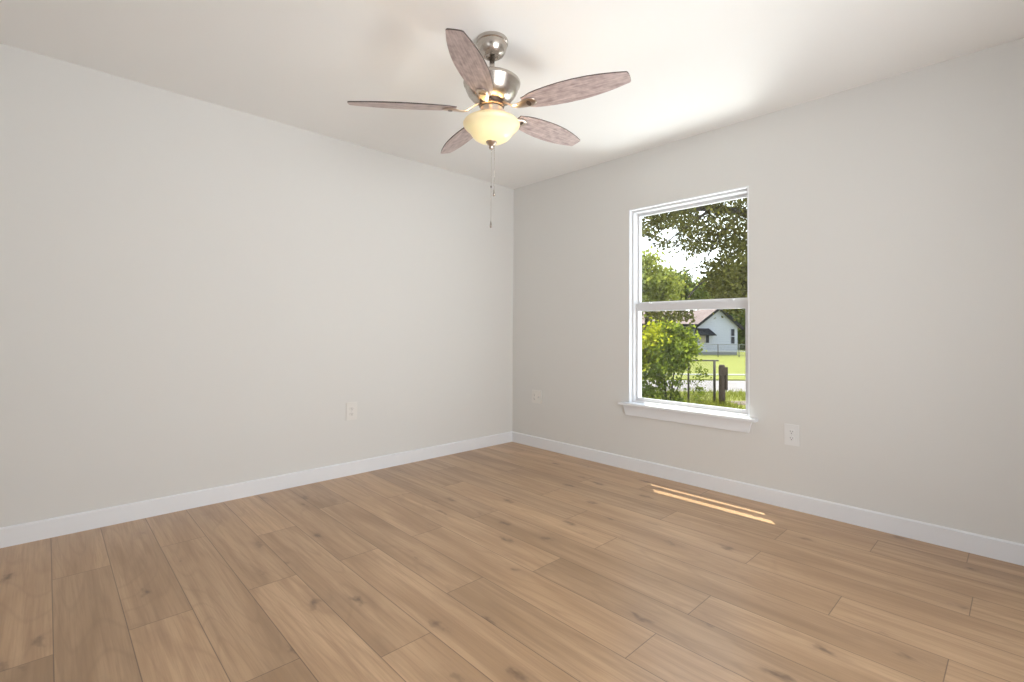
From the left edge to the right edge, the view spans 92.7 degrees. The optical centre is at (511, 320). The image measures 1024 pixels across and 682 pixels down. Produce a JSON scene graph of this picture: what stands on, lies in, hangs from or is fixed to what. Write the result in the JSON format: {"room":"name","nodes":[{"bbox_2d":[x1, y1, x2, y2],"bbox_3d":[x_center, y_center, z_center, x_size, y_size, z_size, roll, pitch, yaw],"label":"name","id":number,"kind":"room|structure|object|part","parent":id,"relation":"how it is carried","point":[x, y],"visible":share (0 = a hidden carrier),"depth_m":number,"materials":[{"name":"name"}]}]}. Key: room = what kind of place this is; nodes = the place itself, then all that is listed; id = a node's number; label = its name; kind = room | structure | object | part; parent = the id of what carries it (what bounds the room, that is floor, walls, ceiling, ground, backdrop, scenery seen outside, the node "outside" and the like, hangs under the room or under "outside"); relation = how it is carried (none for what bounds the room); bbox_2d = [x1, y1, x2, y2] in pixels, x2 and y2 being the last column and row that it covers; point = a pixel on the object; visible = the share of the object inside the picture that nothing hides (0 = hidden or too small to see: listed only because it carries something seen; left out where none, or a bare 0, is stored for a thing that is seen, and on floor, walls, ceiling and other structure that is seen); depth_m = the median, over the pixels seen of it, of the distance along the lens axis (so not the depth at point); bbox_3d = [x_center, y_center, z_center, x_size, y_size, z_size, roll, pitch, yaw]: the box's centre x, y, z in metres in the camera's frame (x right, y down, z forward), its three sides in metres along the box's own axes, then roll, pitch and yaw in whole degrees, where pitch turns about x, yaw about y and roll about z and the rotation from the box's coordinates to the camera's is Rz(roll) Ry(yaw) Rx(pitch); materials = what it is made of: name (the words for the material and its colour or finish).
{"room":"empty bedroom","nodes":[
{"label":"empty bedroom","id":0,"kind":"room"},
{"bbox_2d":[0,43,513,527],"bbox_3d":[-1.599,-0.093,3.342,4.291,2.678,0.160,2,-2,-44],"label":"wall","id":1,"kind":"structure","parent":0,"point":[196,294],"depth_m":3.00,"materials":[{"name":"white paint"}]},
{"bbox_2d":[0,431,512,547],"bbox_3d":[-1.546,1.077,3.254,4.291,0.096,0.014,2,-2,-44],"label":"baseboard","id":2,"kind":"structure","parent":1,"relation":"attached to","point":[12,535],"depth_m":2.99,"materials":[{"name":"white paint"}]},
{"bbox_2d":[346,402,356,420],"bbox_3d":[-1.183,0.667,3.609,0.085,0.130,0.010,2,-2,-44],"label":"wall outlet","id":3,"kind":"object","parent":1,"relation":"attached to","point":[351,407],"visible":1,"depth_m":3.61,"materials":[{"name":"white plastic"}]},
{"bbox_2d":[0,442,1023,681],"bbox_3d":[0.029,1.158,1.565,4.346,0.120,4.651,2,-2,-44],"label":"floor","id":4,"kind":"structure","parent":0,"point":[510,561],"depth_m":2.00,"materials":[{"name":"brown wood"}]},
{"bbox_2d":[0,0,1023,188],"bbox_3d":[-0.003,-1.417,1.705,4.391,0.120,4.541,2,-2,-44],"label":"ceiling","id":5,"kind":"structure","parent":0,"point":[694,67],"depth_m":2.45,"materials":[{"name":"white paint"}]},
{"bbox_2d":[347,28,630,227],"bbox_3d":[-0.064,-0.892,2.371,1.216,0.900,1.268,2,-2,-44],"label":"ceiling fan","id":6,"kind":"object","parent":5,"relation":"hanging from","point":[492,88],"visible":1,"depth_m":2.24,"materials":[{"name":"brown wood"}]},
{"bbox_3d":[-0.506,-0.999,2.270,0.492,0.006,0.140,-1,13,-9],"label":"blade","id":7,"kind":"part","parent":6,"relation":"part of","materials":[{"name":"brown wood"}]},
{"bbox_3d":[-0.285,-1.005,2.704,0.140,0.006,0.492,-16,7,-26],"label":"blade","id":8,"kind":"part","parent":6,"relation":"part of","materials":[{"name":"brown wood"}]},
{"bbox_3d":[-0.161,-1.004,1.926,0.140,0.006,0.492,12,2,9],"label":"blade","id":9,"kind":"part","parent":6,"relation":"part of","materials":[{"name":"brown wood"}]},
{"bbox_3d":[-0.098,-0.906,2.333,0.271,0.108,0.271,2,-2,-44],"label":"lamp shade","id":10,"kind":"part","parent":6,"relation":"part of","materials":[{"name":"beige glass"}]},
{"bbox_3d":[0.195,-1.014,2.628,0.492,0.006,0.140,-1,-13,-45],"label":"blade","id":11,"kind":"part","parent":6,"relation":"part of","materials":[{"name":"brown wood"}]},
{"bbox_3d":[0.272,-1.014,2.147,0.492,0.006,0.140,-1,-13,27],"label":"blade","id":12,"kind":"part","parent":6,"relation":"part of","materials":[{"name":"brown wood"}]},
{"bbox_2d":[512,37,1023,543],"bbox_3d":[1.544,-0.074,3.269,0.160,2.678,4.601,2,-2,-44],"label":"wall","id":13,"kind":"structure","parent":0,"point":[886,216],"depth_m":2.77,"materials":[{"name":"white paint"}]},
{"bbox_2d":[532,390,541,403],"bbox_3d":[0.225,0.701,4.506,0.014,0.118,0.120,2,-2,-44],"label":"wall outlet","id":14,"kind":"object","parent":13,"relation":"attached to","point":[536,395],"visible":1,"depth_m":4.50,"materials":[{"name":"white plastic"}]},
{"bbox_2d":[618,185,757,432],"bbox_3d":[1.254,-0.074,3.525,0.208,1.601,1.020,2,-2,-44],"label":"window","id":15,"kind":"structure","parent":13,"relation":"in","point":[733,419],"depth_m":3.57,"materials":[{"name":"white paint"}]},
{"bbox_3d":[1.278,0.243,3.537,0.023,0.756,0.857,2,-2,-44],"label":"sash","id":16,"kind":"part","parent":15,"relation":"part of","materials":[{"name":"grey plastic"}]},
{"bbox_3d":[1.302,-0.469,3.571,0.023,0.762,0.857,2,-2,-44],"label":"sash","id":17,"kind":"part","parent":15,"relation":"part of","materials":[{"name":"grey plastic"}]},
{"bbox_2d":[512,432,1023,565],"bbox_3d":[1.534,1.094,3.121,0.014,0.096,4.427,2,-2,-44],"label":"baseboard","id":18,"kind":"structure","parent":13,"relation":"attached to","point":[986,546],"depth_m":2.87,"materials":[{"name":"white paint"}]},
{"bbox_2d":[784,424,798,445],"bbox_3d":[1.697,0.693,2.965,0.010,0.126,0.080,2,-2,-44],"label":"wall outlet","id":19,"kind":"object","parent":13,"relation":"attached to","point":[791,432],"visible":1,"depth_m":2.96,"materials":[{"name":"white plastic"}]},
{"label":"outside","id":20,"kind":"structure","parent":0,"visible":0},
{"bbox_2d":[643,375,745,380],"bbox_3d":[12.482,2.749,23.223,114.999,0.100,2.151,0,-1,0],"label":"lawn","id":21,"kind":"structure","parent":20,"point":[730,377],"depth_m":22.98,"materials":[{"name":"green plant"}]},
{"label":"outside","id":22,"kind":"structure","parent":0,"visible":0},
{"bbox_2d":[642,350,745,373],"bbox_3d":[12.475,3.815,72.361,148.896,0.100,148.213,2,-2,-44],"label":"lawn","id":23,"kind":"structure","parent":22,"point":[735,364],"depth_m":33.51,"materials":[{"name":"green plant"}]},
{"bbox_2d":[642,245,697,334],"bbox_3d":[10.302,-1.429,40.099,8.649,9.580,5.538,0,-1,-5],"label":"shade tree","id":24,"kind":"object","parent":23,"relation":"on","point":[655,284],"visible":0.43,"depth_m":39.01,"materials":[{"name":"green plant"}]},
{"bbox_2d":[661,264,710,300],"bbox_3d":[24.616,-2.085,70.189,9.003,12.377,8.162,2,-2,-44],"label":"shade tree","id":25,"kind":"object","parent":23,"relation":"on","point":[697,292],"visible":0.3,"depth_m":69.08,"materials":[{"name":"green plant"}]},
{"bbox_2d":[642,309,743,354],"bbox_3d":[15.112,1.157,51.214,14.115,4.732,9.950,0,-1,0],"label":"house","id":26,"kind":"structure","parent":23,"relation":"on","point":[719,330],"depth_m":46.97,"materials":[{"name":"grey wood"}]},
{"bbox_3d":[17.105,1.754,46.915,1.346,2.578,0.120,0,-1,0],"label":"porch frame","id":27,"kind":"part","parent":26,"relation":"part of","materials":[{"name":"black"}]},
{"bbox_3d":[18.249,1.742,46.921,0.635,0.731,0.030,0,-1,0],"label":"pane","id":28,"kind":"part","parent":26,"relation":"part of","materials":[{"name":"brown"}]},
{"bbox_3d":[19.715,3.323,51.408,3.834,0.470,8.870,0,-1,0],"label":"skirting","id":29,"kind":"part","parent":26,"relation":"part of","materials":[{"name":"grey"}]},
{"bbox_3d":[21.203,1.492,46.927,0.308,1.385,0.030,0,-1,0],"label":"pane","id":30,"kind":"part","parent":26,"relation":"part of","materials":[{"name":"grey glass"}]},
{"bbox_2d":[696,276,714,298],"bbox_3d":[35.198,-2.012,84.144,10.435,12.974,8.282,2,-2,-44],"label":"shade tree","id":31,"kind":"object","parent":23,"relation":"on","point":[710,296],"visible":0.03,"depth_m":82.90,"materials":[{"name":"green plant"}]},
{"bbox_2d":[698,344,744,356],"bbox_3d":[18.547,2.698,42.554,11.335,1.320,0.070,0,-1,0],"label":"fence","id":32,"kind":"object","parent":23,"relation":"on","point":[701,344],"visible":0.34,"depth_m":42.55,"materials":[{"name":"grey metal"}]},
{"bbox_3d":[17.680,2.053,42.568,9.587,0.040,0.036,0,-1,0],"label":"rail","id":33,"kind":"part","parent":32,"relation":"part of","materials":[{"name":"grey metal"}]},
{"bbox_3d":[19.854,2.667,42.555,8.716,0.060,0.055,0,-1,0],"label":"rail","id":34,"kind":"part","parent":32,"relation":"part of","materials":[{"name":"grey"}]},
{"bbox_2d":[726,290,744,349],"bbox_3d":[30.752,-0.487,62.154,7.367,10.156,9.864,-1,-2,41],"label":"shade tree","id":35,"kind":"object","parent":23,"relation":"on","point":[740,333],"visible":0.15,"depth_m":60.46,"materials":[{"name":"green plant"}]},
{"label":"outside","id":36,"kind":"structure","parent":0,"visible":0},
{"bbox_2d":[643,380,745,391],"bbox_3d":[12.482,2.726,19.847,115.001,0.100,4.600,0,-1,0],"label":"road","id":37,"kind":"structure","parent":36,"point":[737,385],"depth_m":20.09,"materials":[{"name":"grey asphalt"}]},
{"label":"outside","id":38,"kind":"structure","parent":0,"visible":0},
{"bbox_2d":[648,388,745,409],"bbox_3d":[12.484,2.550,14.000,115.001,0.100,7.100,0,-1,0],"label":"lawn","id":39,"kind":"structure","parent":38,"point":[744,406],"depth_m":15.46,"materials":[{"name":"green plant"}]},
{"bbox_2d":[642,315,706,402],"bbox_3d":[3.923,1.177,13.609,2.587,2.772,3.565,0,-1,26],"label":"leafy bush","id":40,"kind":"object","parent":39,"relation":"on","point":[666,347],"visible":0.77,"depth_m":13.07,"materials":[{"name":"green plant"}]},
{"bbox_2d":[668,360,718,402],"bbox_3d":[5.399,1.899,14.764,1.708,1.441,0.446,0,-1,8],"label":"gate","id":41,"kind":"object","parent":39,"relation":"on","point":[700,389],"visible":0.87,"depth_m":14.78,"materials":[{"name":"grey metal"}]},
{"bbox_3d":[5.338,1.910,14.786,0.058,1.420,0.058,2,-2,-44],"label":"post","id":42,"kind":"part","parent":41,"relation":"part of","materials":[{"name":"grey metal"}]},
{"bbox_3d":[6.139,1.916,14.822,0.073,1.420,0.073,2,-2,-44],"label":"post","id":43,"kind":"part","parent":41,"relation":"part of","materials":[{"name":"grey metal"}]},
{"bbox_2d":[642,198,746,324],"bbox_3d":[4.166,-0.788,10.180,6.845,7.309,4.727,0,-1,0],"label":"oak tree","id":44,"kind":"object","parent":39,"relation":"on","point":[732,277],"visible":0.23,"depth_m":9.23,"materials":[{"name":"green plant"}]},
{"bbox_2d":[719,365,727,403],"bbox_3d":[6.239,1.985,14.511,0.255,1.370,0.205,0,-1,0],"label":"wooden post","id":45,"kind":"object","parent":39,"relation":"on","point":[723,371],"visible":0.83,"depth_m":14.44,"materials":[{"name":"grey wood"}]},
{"bbox_2d":[728,401,745,404],"bbox_3d":[9.309,2.507,14.700,5.350,0.050,0.800,0,-1,0],"label":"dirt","id":46,"kind":"object","parent":39,"relation":"on","point":[743,402],"visible":0.14,"depth_m":14.76,"materials":[{"name":"beige soil"}]},
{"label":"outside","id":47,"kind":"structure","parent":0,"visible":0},
{"bbox_2d":[642,373,745,374],"bbox_3d":[12.482,2.748,24.548,115.000,0.100,0.500,0,-1,0],"label":"sidewalk","id":48,"kind":"structure","parent":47,"point":[642,373],"depth_m":24.38,"materials":[{"name":"grey concrete"}]}
]}

